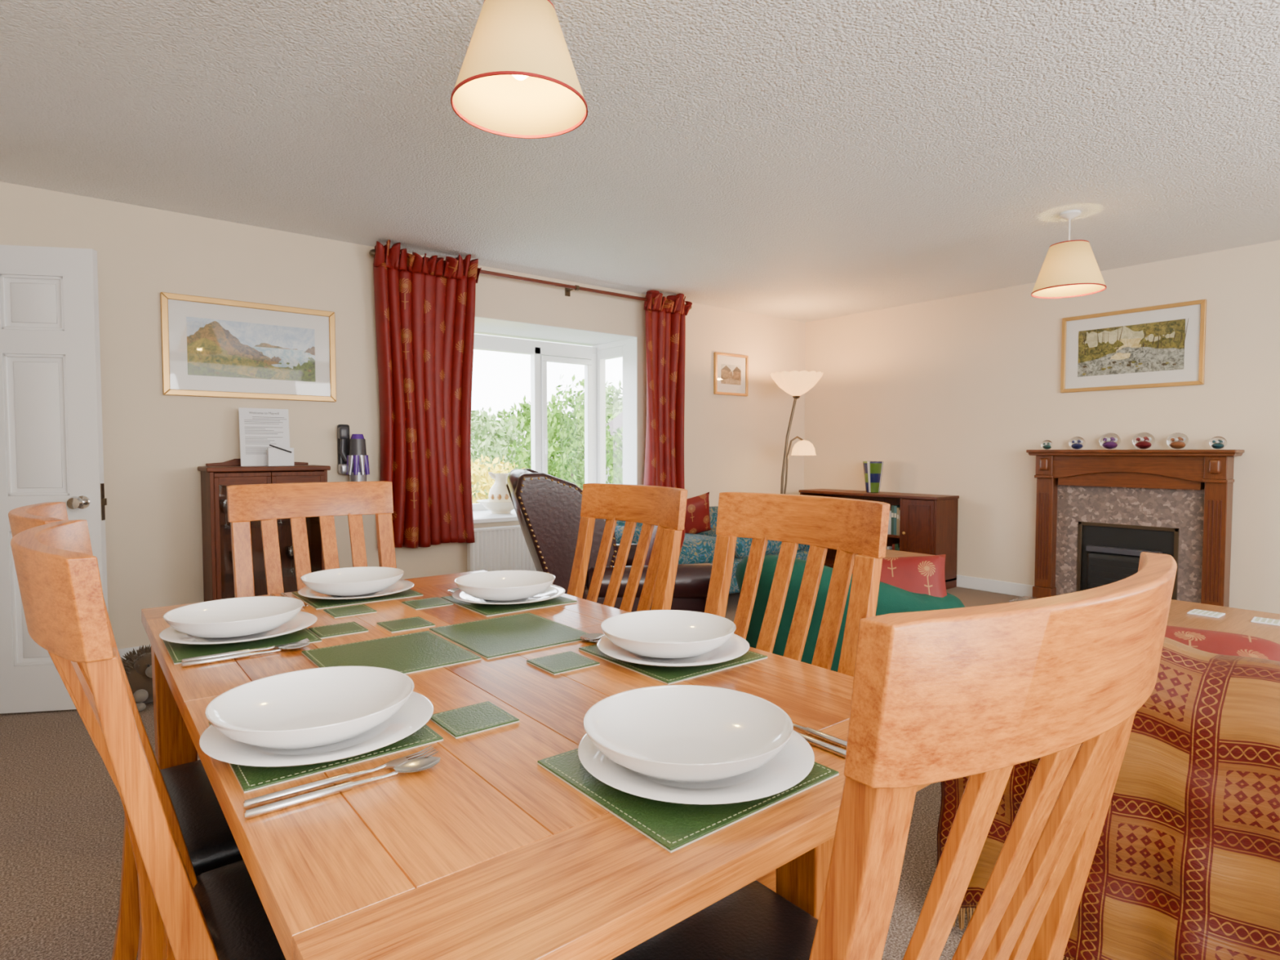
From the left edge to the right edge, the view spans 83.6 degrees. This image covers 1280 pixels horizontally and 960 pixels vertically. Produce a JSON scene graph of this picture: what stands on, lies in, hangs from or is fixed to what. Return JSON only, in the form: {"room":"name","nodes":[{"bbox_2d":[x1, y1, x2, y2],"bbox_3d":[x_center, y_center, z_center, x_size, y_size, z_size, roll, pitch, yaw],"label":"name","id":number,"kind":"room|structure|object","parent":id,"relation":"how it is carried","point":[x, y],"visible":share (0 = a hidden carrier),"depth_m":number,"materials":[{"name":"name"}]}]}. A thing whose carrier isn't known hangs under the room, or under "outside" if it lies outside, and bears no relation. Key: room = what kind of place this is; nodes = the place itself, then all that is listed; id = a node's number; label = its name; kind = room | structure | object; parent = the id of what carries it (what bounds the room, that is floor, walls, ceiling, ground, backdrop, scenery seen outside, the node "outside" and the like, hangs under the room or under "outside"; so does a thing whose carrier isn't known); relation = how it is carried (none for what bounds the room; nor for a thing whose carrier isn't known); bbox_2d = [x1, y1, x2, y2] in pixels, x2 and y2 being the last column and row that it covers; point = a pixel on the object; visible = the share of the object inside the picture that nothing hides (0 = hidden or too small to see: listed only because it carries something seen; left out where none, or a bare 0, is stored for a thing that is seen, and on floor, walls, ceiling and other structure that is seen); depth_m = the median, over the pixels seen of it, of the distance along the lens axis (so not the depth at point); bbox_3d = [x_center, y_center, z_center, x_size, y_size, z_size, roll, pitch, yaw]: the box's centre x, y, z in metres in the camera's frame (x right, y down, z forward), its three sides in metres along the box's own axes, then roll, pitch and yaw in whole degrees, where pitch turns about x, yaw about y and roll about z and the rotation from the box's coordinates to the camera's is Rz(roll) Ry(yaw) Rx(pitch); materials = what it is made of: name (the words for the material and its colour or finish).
{"room":"dining room","nodes":[
{"label":"dining room","id":0,"kind":"room"},
{"bbox_2d":[0,181,805,648],"bbox_3d":[-0.885,-0.285,5.229,6.750,2.400,0.150,-2,3,-39],"label":"wall","id":1,"kind":"structure","parent":0,"point":[155,443],"depth_m":4.04,"materials":[{"name":"beige paint"}]},
{"bbox_2d":[160,292,336,401],"bbox_3d":[-2.187,-0.732,4.056,0.876,0.540,0.026,-2,3,-39],"label":"framed picture","id":2,"kind":"object","parent":1,"relation":"attached to","point":[211,347],"visible":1,"depth_m":4.03,"materials":[{"name":"gold metal"}]},
{"bbox_2d":[186,316,315,382],"bbox_3d":[-2.187,-0.732,4.057,0.648,0.312,0.003,-2,3,-39],"label":"artwork","id":3,"kind":"object","parent":2,"relation":"attached to","point":[224,348],"depth_m":4.04},
{"bbox_2d":[337,424,369,481],"bbox_3d":[-1.723,0.304,4.362,0.200,1.285,0.198,-2,3,-39],"label":"vacuum cleaner","id":4,"kind":"object","parent":1,"relation":"attached to","point":[352,457],"visible":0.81,"depth_m":4.29,"materials":[{"name":"plastic"}]},
{"bbox_2d":[466,524,536,572],"bbox_3d":[-0.631,0.613,5.297,1.550,0.600,0.120,-2,3,-39],"label":"radiator","id":5,"kind":"object","parent":1,"relation":"attached to","point":[504,548],"visible":0.23,"depth_m":4.95,"materials":[{"name":"metal"}]},
{"bbox_2d":[474,524,520,532],"bbox_3d":[-0.611,0.324,5.272,1.420,0.020,0.075,-2,3,-39],"label":"grille","id":6,"kind":"object","parent":5,"relation":"attached to","point":[515,528],"depth_m":4.96,"materials":[{"name":"metal"}]},
{"bbox_2d":[368,248,692,309],"bbox_3d":[-0.638,-1.409,5.185,2.640,0.080,0.156,-2,3,-39],"label":"curtain rod","id":7,"kind":"object","parent":1,"relation":"attached to","point":[568,288],"visible":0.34,"depth_m":5.17,"materials":[{"name":"brown wood"}]},
{"bbox_2d":[373,240,481,548],"bbox_3d":[-1.338,-0.512,4.570,0.690,1.885,0.163,-2,3,-39],"label":"curtain","id":8,"kind":"object","parent":7,"relation":"hanging from","point":[424,308],"visible":0.98,"depth_m":4.56,"materials":[{"name":"red fabric"}]},
{"bbox_2d":[644,290,692,488],"bbox_3d":[0.216,-0.564,5.809,0.438,1.886,0.158,-2,3,-39],"label":"curtain","id":9,"kind":"object","parent":7,"relation":"hanging from","point":[665,317],"visible":0.84,"depth_m":5.79,"materials":[{"name":"red fabric"}]},
{"bbox_2d":[472,316,637,524],"bbox_3d":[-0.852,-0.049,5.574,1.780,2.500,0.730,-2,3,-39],"label":"window","id":10,"kind":"structure","parent":1,"relation":"in","point":[604,346],"depth_m":5.91,"materials":[{"name":"white plastic"}]},
{"bbox_2d":[476,499,514,513],"bbox_3d":[-1.042,0.200,5.374,0.360,0.094,0.360,-2,3,-39],"label":"basin","id":11,"kind":"object","parent":10,"relation":"on","point":[495,507],"visible":0.76,"depth_m":5.26,"materials":[{"name":"beige ceramic"}]},
{"bbox_2d":[488,471,511,502],"bbox_3d":[-1.039,0.081,5.380,0.190,0.290,0.228,1,2,15],"label":"jug","id":12,"kind":"object","parent":11,"relation":"in","point":[499,492],"visible":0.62,"depth_m":5.30,"materials":[{"name":"beige ceramic"}]},
{"bbox_2d":[713,351,748,396],"bbox_3d":[0.824,-0.950,6.452,0.420,0.370,0.026,-2,3,-39],"label":"framed picture","id":13,"kind":"object","parent":1,"relation":"attached to","point":[731,371],"visible":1,"depth_m":6.45,"materials":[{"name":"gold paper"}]},
{"bbox_2d":[720,364,741,385],"bbox_3d":[0.822,-0.950,6.454,0.256,0.176,0.001,-2,3,-39],"label":"artwork","id":14,"kind":"object","parent":13,"relation":"attached to","point":[731,374],"depth_m":6.45},
{"bbox_2d":[0,586,1020,959],"bbox_3d":[1.289,1.076,2.559,6.750,0.100,7.120,-2,3,-39],"label":"floor","id":15,"kind":"structure","parent":0,"point":[62,815],"depth_m":2.05,"materials":[{"name":"brown carpet"}]},
{"bbox_2d":[0,244,107,713],"bbox_3d":[-2.702,0.007,3.037,0.774,1.980,0.192,0,2,-10],"label":"door","id":16,"kind":"structure","parent":15,"relation":"on","point":[51,429],"depth_m":3.04,"materials":[{"name":"white paint"}]},
{"bbox_2d":[8,502,243,959],"bbox_3d":[-0.787,0.558,1.341,0.567,1.034,0.452,-2,3,-39],"label":"dining chair","id":17,"kind":"object","parent":15,"relation":"on","point":[211,843],"visible":0.16,"depth_m":1.24,"materials":[{"name":"brown wood"}]},
{"bbox_2d":[120,644,153,711],"bbox_3d":[-2.214,0.870,3.208,0.265,0.260,0.273,0,2,-10],"label":"toy","id":18,"kind":"object","parent":15,"relation":"on","point":[137,667],"visible":0.37,"depth_m":3.12,"materials":[{"name":"brown fur"}]},
{"bbox_2d":[10,520,285,959],"bbox_3d":[-0.477,0.573,0.993,0.567,1.034,0.452,-2,3,-39],"label":"dining chair","id":19,"kind":"object","parent":15,"relation":"on","point":[219,913],"visible":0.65,"depth_m":0.71,"materials":[{"name":"brown wood"}]},
{"bbox_2d":[197,458,330,601],"bbox_3d":[-2.066,0.426,3.963,0.600,1.087,0.340,-2,3,-39],"label":"display cabinet","id":20,"kind":"object","parent":15,"relation":"on","point":[217,556],"visible":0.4,"depth_m":3.96,"materials":[{"name":"brown wood"}]},
{"bbox_2d":[238,407,289,466],"bbox_3d":[-2.092,-0.239,3.993,0.250,0.320,0.034,-2,3,-39],"label":"notice sheet","id":21,"kind":"object","parent":20,"relation":"on","point":[259,428],"visible":0.99,"depth_m":3.98,"materials":[{"name":"white paper"}]},
{"bbox_2d":[266,444,293,466],"bbox_3d":[-1.980,-0.137,3.945,0.140,0.119,0.060,-2,3,-39],"label":"notepad","id":22,"kind":"object","parent":20,"relation":"on","point":[277,456],"visible":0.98,"depth_m":3.93,"materials":[{"name":"white paper"}]},
{"bbox_2d":[226,480,396,597],"bbox_3d":[-0.821,0.533,1.958,0.452,1.034,0.567,-2,3,-39],"label":"dining chair","id":23,"kind":"object","parent":15,"relation":"on","point":[266,504],"visible":0.31,"depth_m":2.10,"materials":[{"name":"brown wood"}]},
{"bbox_2d":[141,569,930,959],"bbox_3d":[-0.323,0.692,1.307,0.849,0.770,1.539,-2,3,-39],"label":"dining table","id":24,"kind":"object","parent":15,"relation":"on","point":[482,852],"visible":0.46,"depth_m":0.69,"materials":[{"name":"brown wood"}]},
{"bbox_2d":[161,627,321,664],"bbox_3d":[-0.769,0.302,1.373,0.235,0.004,0.245,-2,3,-39],"label":"placemat","id":25,"kind":"object","parent":24,"relation":"on","point":[177,652],"visible":0.46,"depth_m":1.30,"materials":[{"name":"green leather"}]},
{"bbox_2d":[159,611,317,644],"bbox_3d":[-0.774,0.290,1.391,0.267,0.017,0.267,-2,3,-39],"label":"dinner plate","id":26,"kind":"object","parent":25,"relation":"on","point":[302,620],"visible":0.46,"depth_m":1.34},
{"bbox_2d":[163,595,303,637],"bbox_3d":[-0.783,0.272,1.389,0.237,0.045,0.237,-2,3,-39],"label":"bowl","id":27,"kind":"object","parent":26,"relation":"on","point":[234,617],"visible":1,"depth_m":1.42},
{"bbox_2d":[181,643,310,667],"bbox_3d":[-0.682,0.305,1.248,0.200,0.009,0.039,-2,3,-39],"label":"spoon","id":28,"kind":"object","parent":24,"relation":"on","point":[291,646],"visible":1,"depth_m":1.23,"materials":[{"name":"metal"}]},
{"bbox_2d":[181,638,310,662],"bbox_3d":[-0.694,0.303,1.268,0.200,0.010,0.024,-2,3,-39],"label":"fork","id":29,"kind":"object","parent":24,"relation":"on","point":[306,640],"visible":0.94,"depth_m":1.26,"materials":[{"name":"metal"}]},
{"bbox_2d":[208,722,443,793],"bbox_3d":[-0.406,0.321,0.915,0.220,0.004,0.244,-2,3,-39],"label":"placemat","id":30,"kind":"object","parent":24,"relation":"on","point":[250,779],"visible":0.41,"depth_m":0.81,"materials":[{"name":"green leather"}]},
{"bbox_2d":[199,691,433,767],"bbox_3d":[-0.400,0.310,0.904,0.267,0.017,0.267,-2,3,-39],"label":"dinner plate","id":31,"kind":"object","parent":30,"relation":"on","point":[418,709],"visible":0.42,"depth_m":0.84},
{"bbox_2d":[204,666,413,749],"bbox_3d":[-0.408,0.292,0.901,0.237,0.045,0.237,-2,3,-39],"label":"bowl","id":32,"kind":"object","parent":31,"relation":"on","point":[326,705],"visible":1,"depth_m":0.94,"materials":[{"name":"ceramic"}]},
{"bbox_2d":[308,621,368,639],"bbox_3d":[-0.604,0.299,1.432,0.090,0.004,0.090,-2,3,-39],"label":"coaster","id":33,"kind":"object","parent":24,"relation":"on","point":[348,628],"visible":1,"depth_m":1.42,"materials":[{"name":"green leather"}]},
{"bbox_2d":[242,745,438,809],"bbox_3d":[-0.320,0.323,0.780,0.200,0.010,0.024,-2,3,-39],"label":"fork","id":34,"kind":"object","parent":24,"relation":"on","point":[309,787],"visible":1,"depth_m":0.76,"materials":[{"name":"metal"}]},
{"bbox_2d":[244,756,440,819],"bbox_3d":[-0.308,0.325,0.760,0.200,0.009,0.039,-2,3,-39],"label":"spoon","id":35,"kind":"object","parent":24,"relation":"on","point":[418,764],"visible":1,"depth_m":0.75,"materials":[{"name":"metal"}]},
{"bbox_2d":[323,604,377,617],"bbox_3d":[-0.649,0.292,1.600,0.090,0.004,0.090,-2,3,-39],"label":"coaster","id":36,"kind":"object","parent":24,"relation":"on","point":[355,610],"visible":1,"depth_m":1.59,"materials":[{"name":"green leather"}]},
{"bbox_2d":[291,588,422,609],"bbox_3d":[-0.708,0.285,1.790,0.250,0.004,0.230,-2,3,-39],"label":"placemat","id":37,"kind":"object","parent":24,"relation":"on","point":[317,603],"visible":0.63,"depth_m":1.70,"materials":[{"name":"green leather"}]},
{"bbox_2d":[297,578,413,599],"bbox_3d":[-0.701,0.274,1.776,0.267,0.017,0.267,-2,3,-39],"label":"dinner plate","id":38,"kind":"object","parent":37,"relation":"on","point":[401,585],"visible":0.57,"depth_m":1.74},
{"bbox_2d":[300,566,404,595],"bbox_3d":[-0.710,0.256,1.773,0.237,0.045,0.237,-2,3,-39],"label":"bowl","id":39,"kind":"object","parent":38,"relation":"on","point":[360,580],"visible":1,"depth_m":1.79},
{"bbox_2d":[301,631,481,674],"bbox_3d":[-0.438,0.307,1.254,0.233,0.004,0.235,-2,3,-39],"label":"mat","id":40,"kind":"object","parent":24,"relation":"on","point":[414,652],"visible":0.73,"depth_m":1.25,"materials":[{"name":"green leather"}]},
{"bbox_2d":[376,616,435,632],"bbox_3d":[-0.483,0.298,1.476,0.090,0.004,0.090,-2,3,-39],"label":"coaster","id":41,"kind":"object","parent":24,"relation":"on","point":[417,622],"visible":1,"depth_m":1.47,"materials":[{"name":"green leather"}]},
{"bbox_2d":[401,596,453,609],"bbox_3d":[-0.500,0.289,1.681,0.090,0.004,0.090,-2,3,-39],"label":"coaster","id":42,"kind":"object","parent":24,"relation":"on","point":[436,602],"visible":1,"depth_m":1.67,"materials":[{"name":"green leather"}]},
{"bbox_2d":[430,701,519,738],"bbox_3d":[-0.223,0.319,0.957,0.090,0.004,0.090,-2,3,-39],"label":"coaster","id":43,"kind":"object","parent":24,"relation":"on","point":[465,721],"visible":0.96,"depth_m":0.95,"materials":[{"name":"green leather"}]},
{"bbox_2d":[429,612,587,659],"bbox_3d":[-0.254,0.300,1.406,0.229,0.004,0.257,-2,3,-39],"label":"mat","id":44,"kind":"object","parent":24,"relation":"on","point":[498,637],"visible":1,"depth_m":1.39,"materials":[{"name":"green leather"}]},
{"bbox_2d":[440,595,577,616],"bbox_3d":[-0.317,0.287,1.721,0.235,0.004,0.245,-2,3,-39],"label":"placemat","id":45,"kind":"object","parent":24,"relation":"on","point":[486,610],"visible":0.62,"depth_m":1.64,"materials":[{"name":"green leather"}]},
{"bbox_2d":[452,584,564,604],"bbox_3d":[-0.314,0.277,1.720,0.267,0.017,0.267,-2,3,-39],"label":"dinner plate","id":46,"kind":"object","parent":45,"relation":"on","point":[554,591],"visible":0.43,"depth_m":1.68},
{"bbox_2d":[454,569,555,600],"bbox_3d":[-0.322,0.259,1.718,0.237,0.045,0.237,-2,3,-39],"label":"bowl","id":47,"kind":"object","parent":46,"relation":"on","point":[510,584],"visible":1,"depth_m":1.76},
{"bbox_2d":[526,651,599,675],"bbox_3d":[-0.130,0.308,1.211,0.090,0.004,0.090,-2,3,-39],"label":"coaster","id":48,"kind":"object","parent":24,"relation":"on","point":[568,661],"visible":1,"depth_m":1.20,"materials":[{"name":"green leather"}]},
{"bbox_2d":[578,644,767,684],"bbox_3d":[0.055,0.306,1.268,0.228,0.004,0.248,-2,3,-39],"label":"placemat","id":49,"kind":"object","parent":24,"relation":"on","point":[667,675],"visible":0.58,"depth_m":1.18,"materials":[{"name":"green leather"}]},
{"bbox_2d":[597,633,749,666],"bbox_3d":[0.058,0.295,1.262,0.267,0.017,0.267,-2,3,-39],"label":"dinner plate","id":50,"kind":"object","parent":49,"relation":"on","point":[736,646],"visible":0.39,"depth_m":1.21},
{"bbox_2d":[600,609,736,657],"bbox_3d":[0.050,0.277,1.260,0.237,0.045,0.237,-2,3,-39],"label":"bowl","id":51,"kind":"object","parent":50,"relation":"on","point":[658,633],"visible":1,"depth_m":1.31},
{"bbox_2d":[537,748,839,853],"bbox_3d":[0.051,0.325,0.809,0.248,0.004,0.234,-2,3,-39],"label":"placemat","id":52,"kind":"object","parent":24,"relation":"on","point":[672,826],"visible":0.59,"depth_m":0.71,"materials":[{"name":"green leather"}]},
{"bbox_2d":[577,730,814,804],"bbox_3d":[0.063,0.314,0.821,0.267,0.017,0.267,-2,3,-39],"label":"dinner plate","id":53,"kind":"object","parent":52,"relation":"on","point":[796,760],"visible":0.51,"depth_m":0.75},
{"bbox_2d":[583,684,793,782],"bbox_3d":[0.054,0.295,0.819,0.237,0.045,0.237,-2,3,-39],"label":"bowl","id":54,"kind":"object","parent":53,"relation":"on","point":[677,733],"visible":1,"depth_m":0.85,"materials":[{"name":"ceramic"}]},
{"bbox_2d":[793,729,845,758],"bbox_3d":[0.193,0.318,0.899,0.024,0.010,0.200,-2,3,-39],"label":"fork","id":55,"kind":"object","parent":24,"relation":"on","point":[832,748],"visible":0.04,"depth_m":0.86,"materials":[{"name":"metal"}]},
{"bbox_2d":[792,723,847,748],"bbox_3d":[0.214,0.319,0.910,0.039,0.009,0.200,-2,3,-39],"label":"spoon","id":56,"kind":"object","parent":24,"relation":"on","point":[820,735],"visible":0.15,"depth_m":0.89,"materials":[{"name":"metal"}]},
{"bbox_2d":[506,468,712,613],"bbox_3d":[-0.173,0.469,3.467,0.909,1.046,0.894,-1,2,-14],"label":"chair","id":57,"kind":"object","parent":15,"relation":"on","point":[547,507],"visible":0.46,"depth_m":3.05,"materials":[{"name":"leather"}]},
{"bbox_2d":[644,524,684,565],"bbox_3d":[0.100,0.319,3.449,0.176,0.377,0.404,-1,2,-15],"label":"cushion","id":58,"kind":"object","parent":57,"relation":"on","point":[653,536],"visible":0.11,"depth_m":3.36,"materials":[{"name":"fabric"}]},
{"bbox_2d":[566,483,687,612],"bbox_3d":[-0.205,0.538,1.833,0.567,1.034,0.452,-2,3,-37],"label":"dining chair","id":59,"kind":"object","parent":15,"relation":"on","point":[663,507],"visible":0.34,"depth_m":1.95,"materials":[{"name":"brown wood"}]},
{"bbox_2d":[614,506,809,594],"bbox_3d":[0.455,0.571,5.356,1.940,0.680,0.840,-2,3,-39],"label":"sofa","id":60,"kind":"object","parent":15,"relation":"on","point":[699,548],"visible":0.12,"depth_m":5.01,"materials":[{"name":"fabric"}]},
{"bbox_2d":[678,533,715,564],"bbox_3d":[0.193,0.494,5.041,0.760,0.200,0.600,-2,3,-39],"label":"seat cushion","id":61,"kind":"object","parent":60,"relation":"on","point":[695,548],"depth_m":4.85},
{"bbox_2d":[684,492,711,533],"bbox_3d":[0.377,0.278,5.410,0.416,0.377,0.166,-1,3,-23],"label":"cushion","id":62,"kind":"object","parent":60,"relation":"on","point":[697,519],"visible":0.58,"depth_m":5.37,"materials":[{"name":"red fabric"}]},
{"bbox_2d":[697,528,804,558],"bbox_3d":[0.818,0.473,5.539,0.760,0.200,0.600,-2,3,-39],"label":"seat cushion","id":63,"kind":"object","parent":60,"relation":"on","point":[743,545],"depth_m":5.27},
{"bbox_2d":[704,491,889,893],"bbox_3d":[0.138,0.557,1.387,0.567,1.034,0.452,-2,3,-35],"label":"dining chair","id":64,"kind":"object","parent":15,"relation":"on","point":[851,527],"visible":0.38,"depth_m":1.47,"materials":[{"name":"brown wood"}]},
{"bbox_2d":[770,370,823,493],"bbox_3d":[1.364,-0.032,6.301,0.470,1.807,0.450,-2,3,-39],"label":"floor lamp","id":65,"kind":"object","parent":15,"relation":"on","point":[794,383],"visible":0.88,"depth_m":6.21,"materials":[{"name":"brown metal"}]},
{"bbox_2d":[735,555,964,671],"bbox_3d":[0.745,0.645,2.816,0.739,0.740,0.746,-2,3,-35],"label":"armchair","id":66,"kind":"object","parent":15,"relation":"on","point":[891,598],"visible":0.15,"depth_m":2.53,"materials":[{"name":"teal fabric"}]},
{"bbox_2d":[852,554,946,597],"bbox_3d":[0.990,0.416,2.787,0.415,0.252,0.186,1,2,16],"label":"cushion","id":67,"kind":"object","parent":66,"relation":"on","point":[925,575],"visible":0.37,"depth_m":2.73,"materials":[{"name":"red fabric"}]},
{"bbox_2d":[798,488,959,589],"bbox_3d":[2.055,0.491,6.330,0.372,0.760,1.380,-2,3,-39],"label":"bookcase","id":68,"kind":"object","parent":15,"relation":"on","point":[928,522],"visible":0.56,"depth_m":5.85,"materials":[{"name":"brown wood"}]},
{"bbox_2d":[862,461,884,493],"bbox_3d":[2.059,-0.026,6.321,0.180,0.277,0.180,-2,3,-39],"label":"vase","id":69,"kind":"object","parent":68,"relation":"on","point":[873,470],"visible":1,"depth_m":6.26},
{"bbox_2d":[611,551,1177,959],"bbox_3d":[0.177,0.583,0.746,0.452,1.034,0.567,-2,3,-38],"label":"dining chair","id":70,"kind":"object","parent":15,"relation":"on","point":[979,692],"visible":0.94,"depth_m":0.46,"materials":[{"name":"brown wood"}]},
{"bbox_2d":[856,549,933,557],"bbox_3d":[1.648,0.713,4.701,0.400,0.450,0.400,-2,3,-39],"label":"side table","id":71,"kind":"object","parent":15,"relation":"on","point":[889,553],"visible":0.02,"depth_m":4.68,"materials":[{"name":"brown wood"}]},
{"bbox_2d":[1008,449,1244,607],"bbox_3d":[3.237,0.363,4.842,0.418,1.137,1.240,-2,3,-39],"label":"fireplace","id":72,"kind":"object","parent":15,"relation":"on","point":[1116,506],"visible":0.7,"depth_m":4.88,"materials":[{"name":"brown wood"}]},
{"bbox_2d":[1099,432,1120,449],"bbox_3d":[3.250,-0.268,4.947,0.124,0.115,0.124,-2,3,-39],"label":"paperweight","id":73,"kind":"object","parent":72,"relation":"on","point":[1109,441],"visible":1,"depth_m":4.91,"materials":[{"name":"clear glass"}]},
{"bbox_2d":[1085,545,1162,555],"bbox_3d":[3.312,0.489,4.907,0.050,0.040,0.440,-2,3,-39],"label":"hood","id":74,"kind":"object","parent":72,"relation":"attached to","point":[1096,550],"depth_m":4.94,"materials":[{"name":"grey metal"}]},
{"bbox_2d":[1026,449,1244,456],"bbox_3d":[3.319,-0.186,4.885,0.208,0.042,1.220,-2,3,-39],"label":"mantel shelf","id":75,"kind":"object","parent":72,"relation":"attached to","point":[1031,452],"depth_m":4.76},
{"bbox_2d":[1132,432,1155,449],"bbox_3d":[3.373,-0.262,4.792,0.124,0.115,0.124,-2,3,-39],"label":"paperweight","id":76,"kind":"object","parent":72,"relation":"on","point":[1143,441],"visible":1,"depth_m":4.75,"materials":[{"name":"clear glass"}]},
{"bbox_2d":[1166,432,1188,449],"bbox_3d":[3.491,-0.252,4.645,0.116,0.108,0.116,-2,3,-39],"label":"paperweight","id":77,"kind":"object","parent":72,"relation":"on","point":[1177,441],"visible":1,"depth_m":4.61,"materials":[{"name":"clear glass"}]},
{"bbox_2d":[1208,436,1226,449],"bbox_3d":[3.621,-0.232,4.482,0.088,0.082,0.088,-2,3,-39],"label":"paperweight","id":78,"kind":"object","parent":72,"relation":"on","point":[1215,442],"visible":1,"depth_m":4.46,"materials":[{"name":"clear glass"}]},
{"bbox_2d":[1166,599,1279,644],"bbox_3d":[2.314,0.785,2.585,0.720,0.480,1.240,-2,3,-39],"label":"coffee table","id":79,"kind":"object","parent":15,"relation":"on","point":[1235,620],"visible":0.02,"depth_m":2.75,"materials":[{"name":"brown wood"}]},
{"bbox_2d":[1186,608,1225,617],"bbox_3d":[2.252,0.531,2.845,0.100,0.005,0.100,-2,3,-39],"label":"coaster","id":80,"kind":"object","parent":79,"relation":"on","point":[1195,611],"visible":1,"depth_m":2.83,"materials":[{"name":"white paper"}]},
{"bbox_2d":[0,0,1279,322],"bbox_3d":[1.289,-1.447,2.456,6.750,0.150,7.120,-2,3,-39],"label":"ceiling","id":81,"kind":"structure","parent":0,"point":[804,161],"depth_m":2.88,"materials":[{"name":"white"}]},
{"bbox_2d":[450,0,587,138],"bbox_3d":[-0.309,-1.151,1.838,0.348,0.390,0.348,-2,3,-39],"label":"pendant lamp","id":82,"kind":"object","parent":81,"relation":"hanging from","point":[517,77],"visible":1,"depth_m":1.78,"materials":[{"name":"fabric"}]},
{"bbox_2d":[1031,209,1106,298],"bbox_3d":[2.300,-1.220,3.836,0.348,0.417,0.348,-2,3,-39],"label":"pendant lamp","id":83,"kind":"object","parent":81,"relation":"hanging from","point":[1070,268],"visible":1,"depth_m":3.76,"materials":[{"name":"fabric"}]},
{"bbox_2d":[804,240,1279,613],"bbox_3d":[3.833,-0.258,4.569,0.200,2.400,6.770,-2,3,-39],"label":"wall","id":84,"kind":"structure","parent":0,"point":[952,394],"depth_m":5.53,"materials":[{"name":"beige paint"}]},
{"bbox_2d":[956,574,1034,596],"bbox_3d":[3.754,0.894,4.543,0.015,0.100,6.754,-2,3,-39],"label":"baseboard","id":85,"kind":"structure","parent":84,"relation":"attached to","point":[962,581],"depth_m":5.69,"materials":[{"name":"white paint"}]},
{"bbox_2d":[1060,299,1206,392],"bbox_3d":[3.372,-0.902,4.936,0.026,0.545,0.850,-2,3,-39],"label":"framed picture","id":86,"kind":"object","parent":84,"relation":"attached to","point":[1164,345],"visible":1,"depth_m":4.90,"materials":[{"name":"gold metal"}]},
{"bbox_2d":[1077,318,1188,377],"bbox_3d":[3.377,-0.901,4.929,0.005,0.329,0.652,-2,3,-39],"label":"artwork","id":87,"kind":"object","parent":86,"relation":"attached to","point":[1155,346],"depth_m":4.91,"materials":[{"name":"paper"}]},
{"bbox_3d":[1.707,0.724,1.266,0.890,0.710,1.900,-2,3,-39],"label":"sofa","id":88,"kind":"object","parent":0,"visible":0},
{"bbox_2d":[936,636,1279,959],"bbox_3d":[1.562,0.713,1.151,0.772,0.747,1.928,-2,3,-39],"label":"throw","id":89,"kind":"object","parent":88,"relation":"on","point":[1185,865],"visible":0.41,"depth_m":1.33,"materials":[{"name":"fabric"}]},
{"bbox_2d":[1164,625,1279,661],"bbox_3d":[1.461,0.497,1.879,0.420,0.168,0.394,2,3,36],"label":"cushion","id":90,"kind":"object","parent":89,"relation":"on","point":[1209,641],"visible":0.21,"depth_m":1.86,"materials":[{"name":"red fabric"}]},
{"label":"outside","id":91,"kind":"structure","parent":0,"visible":0},
{"bbox_3d":[-8.466,0.118,34.682,50.000,0.180,55.280,-2,3,-39],"label":"ground","id":92,"kind":"structure","parent":91,"visible":0},
{"bbox_2d":[471,406,524,463],"bbox_3d":[-6.823,-1.246,26.519,5.236,3.216,4.612,-2,3,-39],"label":"tree","id":93,"kind":"object","parent":92,"relation":"on","point":[478,423],"visible":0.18,"depth_m":26.30,"materials":[{"name":"green plant"}]},
{"bbox_2d":[471,454,525,503],"bbox_3d":[-2.078,0.384,9.655,1.770,1.475,1.701,-2,3,-39],"label":"bush","id":94,"kind":"object","parent":92,"relation":"on","point":[486,477],"visible":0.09,"depth_m":9.40,"materials":[{"name":"yellow plant"}]},
{"bbox_2d":[471,437,531,503],"bbox_3d":[-2.783,0.084,13.655,2.416,1.786,2.171,-2,3,-39],"label":"bush","id":95,"kind":"object","parent":92,"relation":"on","point":[494,453],"visible":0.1,"depth_m":13.44,"materials":[{"name":"green plant"}]},
{"bbox_2d":[473,395,572,461],"bbox_3d":[-4.756,-1.836,32.169,5.695,3.962,4.778,-2,3,-39],"label":"tree","id":96,"kind":"object","parent":92,"relation":"on","point":[525,415],"visible":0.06,"depth_m":31.29,"materials":[{"name":"green plant"}]},
{"bbox_2d":[472,457,584,497],"bbox_3d":[-2.467,0.066,19.151,14.169,1.397,1.184,-2,3,-39],"label":"hedge","id":97,"kind":"object","parent":92,"relation":"on","point":[561,466],"visible":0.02,"depth_m":18.89,"materials":[{"name":"green plant"}]},
{"bbox_2d":[506,373,622,488],"bbox_3d":[-1.084,-0.283,11.622,2.176,2.884,2.127,0,2,-5],"label":"bush","id":98,"kind":"object","parent":92,"relation":"on","point":[577,443],"visible":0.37,"depth_m":11.19,"materials":[{"name":"green plant"}]},
{"bbox_2d":[555,379,622,461],"bbox_3d":[-1.195,-1.798,27.747,4.344,4.218,4.462,0,2,-3],"label":"tree","id":99,"kind":"object","parent":92,"relation":"on","point":[614,406],"visible":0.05,"depth_m":27.18,"materials":[{"name":"green plant"}]},
{"bbox_2d":[577,411,622,483],"bbox_3d":[1.092,-0.387,13.695,3.200,2.550,3.550,-2,3,-39],"label":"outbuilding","id":100,"kind":"structure","parent":92,"relation":"on","point":[617,422],"depth_m":14.14,"materials":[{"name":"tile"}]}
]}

